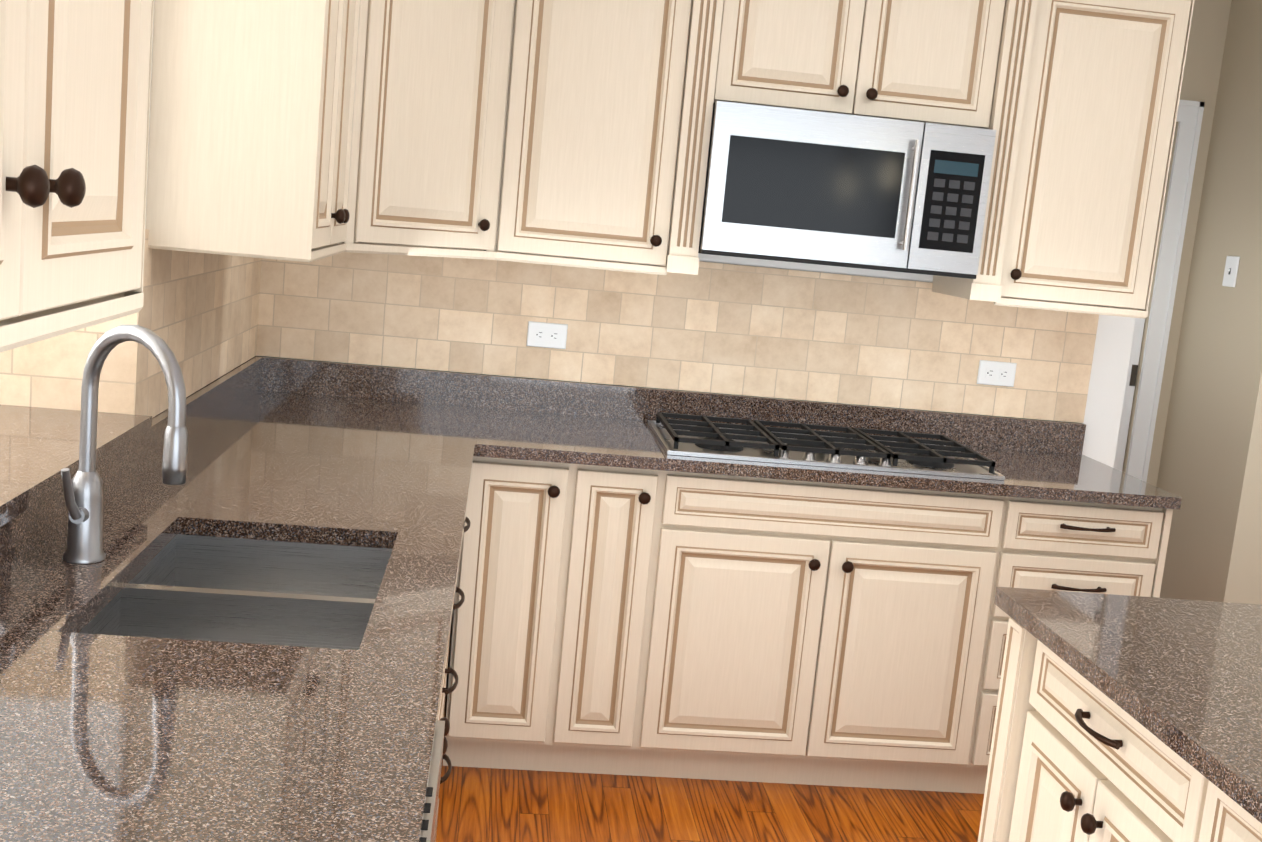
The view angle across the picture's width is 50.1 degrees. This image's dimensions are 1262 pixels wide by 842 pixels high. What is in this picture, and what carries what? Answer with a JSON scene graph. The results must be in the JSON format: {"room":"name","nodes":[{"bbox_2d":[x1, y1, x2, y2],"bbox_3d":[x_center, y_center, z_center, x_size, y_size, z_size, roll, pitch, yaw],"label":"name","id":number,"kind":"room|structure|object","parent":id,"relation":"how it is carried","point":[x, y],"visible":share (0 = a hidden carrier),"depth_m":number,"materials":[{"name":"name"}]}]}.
{"room":"kitchen","nodes":[
{"label":"kitchen","id":0,"kind":"room"},
{"bbox_2d":[145,0,154,228],"bbox_3d":[-1.528,-0.112,0.622,1.500,2.780,6.810,5,9,-6],"label":"wall","id":1,"kind":"structure","parent":0,"point":[150,105],"depth_m":2.64,"materials":[{"name":"white paint"}]},
{"bbox_2d":[0,318,119,412],"bbox_3d":[-1.422,-0.214,2.609,0.900,0.392,0.008,5,9,-6],"label":"wall tile","id":2,"kind":"structure","parent":1,"relation":"attached to","point":[47,373],"depth_m":2.65,"materials":[{"name":"tile"}]},
{"bbox_2d":[0,0,153,352],"bbox_3d":[-0.578,-0.579,0.988,0.382,1.042,0.901,5,9,-6],"label":"upper cabinet","id":3,"kind":"object","parent":1,"relation":"attached to","point":[75,85],"visible":1,"depth_m":1.19,"materials":[{"name":"beige wood"}]},
{"bbox_2d":[116,229,260,417],"bbox_3d":[-1.031,-0.283,3.304,0.008,0.392,1.329,5,9,-6],"label":"wall tile","id":4,"kind":"structure","parent":1,"relation":"attached to","point":[198,313],"depth_m":3.10,"materials":[{"name":"tile"}]},
{"bbox_2d":[146,0,381,259],"bbox_3d":[-0.765,-0.890,2.909,0.356,0.999,0.592,5,9,-6],"label":"upper cabinet","id":5,"kind":"object","parent":1,"relation":"attached to","point":[261,133],"depth_m":2.67,"materials":[{"name":"beige wood"}]},
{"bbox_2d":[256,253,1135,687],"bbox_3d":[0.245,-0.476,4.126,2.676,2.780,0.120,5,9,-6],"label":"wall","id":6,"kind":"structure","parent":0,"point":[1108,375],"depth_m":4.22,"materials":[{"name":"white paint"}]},
{"bbox_2d":[366,0,521,259],"bbox_3d":[-0.651,-1.069,3.539,0.683,1.184,0.683,5,9,-6],"label":"upper cabinet","id":7,"kind":"object","parent":6,"relation":"attached to","point":[444,86],"depth_m":3.46,"materials":[{"name":"beige wood"}]},
{"bbox_2d":[502,0,709,273],"bbox_3d":[-0.087,-0.956,3.767,0.497,0.999,0.371,5,9,-6],"label":"upper cabinet","id":8,"kind":"object","parent":6,"relation":"attached to","point":[564,132],"depth_m":3.64,"materials":[{"name":"beige wood"}]},
{"bbox_2d":[256,243,1098,422],"bbox_3d":[0.176,-0.287,4.085,2.545,0.392,0.008,5,9,-6],"label":"wall tile","id":9,"kind":"structure","parent":6,"relation":"attached to","point":[711,327],"depth_m":4.08,"materials":[{"name":"tile"}]},
{"bbox_2d":[526,321,567,348],"bbox_3d":[-0.251,-0.256,4.041,0.118,0.075,0.008,5,9,-6],"label":"electrical outlet","id":10,"kind":"object","parent":9,"relation":"attached to","point":[546,335],"visible":1,"depth_m":4.04,"materials":[{"name":"white plastic"}]},
{"bbox_2d":[977,360,1016,386],"bbox_3d":[1.133,-0.147,4.184,0.118,0.075,0.008,5,9,-6],"label":"electrical outlet","id":11,"kind":"object","parent":9,"relation":"attached to","point":[996,373],"visible":1,"depth_m":4.18,"materials":[{"name":"white plastic"}]},
{"bbox_2d":[698,0,1017,135],"bbox_3d":[0.627,-1.218,3.790,0.779,0.727,0.371,5,9,-6],"label":"upper cabinet","id":12,"kind":"object","parent":6,"relation":"attached to","point":[946,62],"depth_m":3.67,"materials":[{"name":"beige wood"}]},
{"bbox_2d":[698,101,995,278],"bbox_3d":[0.577,-0.650,3.840,0.771,0.406,0.441,5,9,-6],"label":"microwave","id":13,"kind":"object","parent":12,"relation":"attached to","point":[825,188],"visible":1,"depth_m":3.66,"materials":[{"name":"silver metal"}]},
{"bbox_2d":[942,0,1194,315],"bbox_3d":[1.272,-0.848,3.907,0.476,0.999,0.371,5,9,-6],"label":"upper cabinet","id":14,"kind":"object","parent":6,"relation":"attached to","point":[1081,159],"depth_m":3.77,"materials":[{"name":"beige wood"}]},
{"bbox_2d":[436,694,983,841],"bbox_3d":[1.439,1.401,2.146,6.133,0.100,8.800,5,9,-6],"label":"floor","id":15,"kind":"structure","parent":0,"point":[476,804],"depth_m":3.54,"materials":[{"name":"brown wood"}]},
{"bbox_2d":[421,720,444,841],"bbox_3d":[-0.558,0.827,1.415,0.632,0.872,0.620,5,9,-6],"label":"dishwasher","id":16,"kind":"object","parent":15,"relation":"on","point":[429,831],"visible":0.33,"depth_m":1.52,"materials":[{"name":"silver"}]},
{"bbox_2d":[438,644,465,783],"bbox_3d":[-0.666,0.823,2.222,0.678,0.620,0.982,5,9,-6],"label":"base cabinet","id":17,"kind":"object","parent":15,"relation":"on","point":[457,669],"depth_m":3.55,"materials":[{"name":"beige wood"}]},
{"bbox_2d":[447,518,465,651],"bbox_3d":[-0.748,0.559,3.056,0.645,0.876,0.755,5,9,-6],"label":"base cabinet","id":18,"kind":"object","parent":15,"relation":"on","point":[459,578],"depth_m":3.52,"materials":[{"name":"beige wood"}]},
{"bbox_2d":[0,404,123,479],"bbox_3d":[-1.394,0.116,2.098,0.900,0.158,1.118,5,9,-6],"label":"countertop","id":19,"kind":"structure","parent":18,"relation":"on","point":[27,434],"depth_m":2.41,"materials":[{"name":"stone"}]},
{"bbox_2d":[0,356,487,841],"bbox_3d":[-0.639,0.245,2.364,0.672,0.350,3.412,5,9,-6],"label":"countertop","id":20,"kind":"structure","parent":18,"relation":"on","point":[242,634],"depth_m":2.00,"materials":[{"name":"stone"}]},
{"bbox_2d":[61,325,187,563],"bbox_3d":[-0.759,0.041,2.035,0.205,0.377,0.157,5,9,-6],"label":"faucet","id":21,"kind":"object","parent":20,"relation":"on","point":[83,491],"visible":0.98,"depth_m":2.04,"materials":[{"name":"silver metal"}]},
{"bbox_2d":[454,456,581,770],"bbox_3d":[-0.351,0.480,3.826,0.277,0.876,0.661,5,9,-6],"label":"base cabinet","id":22,"kind":"object","parent":15,"relation":"on","point":[518,540],"depth_m":3.53,"materials":[{"name":"beige wood"}]},
{"bbox_2d":[554,464,669,775],"bbox_3d":[-0.099,0.500,3.852,0.233,0.876,0.661,5,9,-6],"label":"base cabinet","id":23,"kind":"object","parent":15,"relation":"on","point":[633,621],"depth_m":3.56,"materials":[{"name":"beige wood"}]},
{"bbox_2d":[642,471,1021,792],"bbox_3d":[0.478,0.545,3.912,0.929,0.876,0.661,5,9,-6],"label":"base cabinet","id":24,"kind":"object","parent":15,"relation":"on","point":[807,633],"depth_m":3.62,"materials":[{"name":"beige wood"}]},
{"bbox_2d":[978,617,1169,841],"bbox_3d":[1.094,0.858,2.239,0.853,0.876,0.673,5,9,-6],"label":"base cabinet","id":25,"kind":"object","parent":15,"relation":"on","point":[1075,756],"depth_m":2.26,"materials":[{"name":"beige wood"}]},
{"bbox_2d":[994,587,1261,822],"bbox_3d":[1.180,0.469,1.802,0.903,0.032,1.461,5,9,-6],"label":"countertop","id":26,"kind":"structure","parent":25,"relation":"on","point":[1181,678],"depth_m":2.10,"materials":[{"name":"brown stone"}]},
{"bbox_2d":[978,498,1172,793],"bbox_3d":[1.168,0.600,3.983,0.463,0.876,0.661,5,9,-6],"label":"base cabinet","id":27,"kind":"object","parent":15,"relation":"on","point":[1070,546],"depth_m":3.65,"materials":[{"name":"beige wood"}]},
{"bbox_2d":[484,375,1181,509],"bbox_3d":[0.523,0.051,3.826,1.867,0.128,0.682,5,9,-6],"label":"countertop","id":28,"kind":"structure","parent":27,"relation":"on","point":[532,419],"depth_m":3.98,"materials":[{"name":"stone"}]},
{"bbox_2d":[648,412,1004,479],"bbox_3d":[0.528,0.063,3.816,0.914,0.042,0.500,5,9,-6],"label":"cooktop","id":29,"kind":"object","parent":28,"relation":"in","point":[850,448],"visible":1,"depth_m":3.71,"materials":[{"name":"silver metal"}]},
{"bbox_2d":[1154,749,1261,841],"bbox_3d":[1.152,0.960,1.603,0.853,0.876,0.642,5,9,-6],"label":"base cabinet","id":30,"kind":"object","parent":15,"relation":"on","point":[1191,808],"depth_m":1.83,"materials":[{"name":"beige wood"}]},
{"bbox_2d":[1122,0,1231,485],"bbox_3d":[1.524,-0.584,5.638,1.840,2.780,0.120,5,9,-6],"label":"wall","id":31,"kind":"structure","parent":0,"point":[1205,49],"depth_m":5.57,"materials":[{"name":"beige paint"}]},
{"bbox_2d":[1113,318,1144,471],"bbox_3d":[1.741,-0.223,5.651,0.802,2.088,0.107,5,9,-6],"label":"hall door","id":32,"kind":"structure","parent":31,"relation":"in","point":[1129,392],"depth_m":5.72,"materials":[{"name":"white wood"}]},
{"bbox_2d":[1126,100,1204,481],"bbox_3d":[1.746,-0.263,5.635,0.990,2.190,0.025,5,9,-6],"label":"door frame","id":33,"kind":"structure","parent":31,"relation":"attached to","point":[1189,116],"depth_m":5.62,"materials":[{"name":"white wood"}]},
{"bbox_2d":[1156,0,1261,603],"bbox_3d":[2.411,-0.456,5.347,0.120,2.780,0.650,5,9,-6],"label":"wall","id":34,"kind":"structure","parent":0,"point":[1210,471],"depth_m":5.35,"materials":[{"name":"beige paint"}]},
{"bbox_2d":[1222,256,1239,286],"bbox_3d":[2.354,-0.589,5.316,0.018,0.120,0.090,5,9,-6],"label":"light switch","id":35,"kind":"object","parent":34,"relation":"attached to","point":[1230,271],"visible":1,"depth_m":5.31,"materials":[{"name":"white plastic"}]},
{"bbox_2d":[1253,554,1261,604],"bbox_3d":[3.417,-0.337,5.188,1.860,2.780,0.120,5,9,-6],"label":"wall","id":36,"kind":"structure","parent":0,"point":[1258,596],"depth_m":5.19,"materials":[{"name":"beige paint"}]}
]}

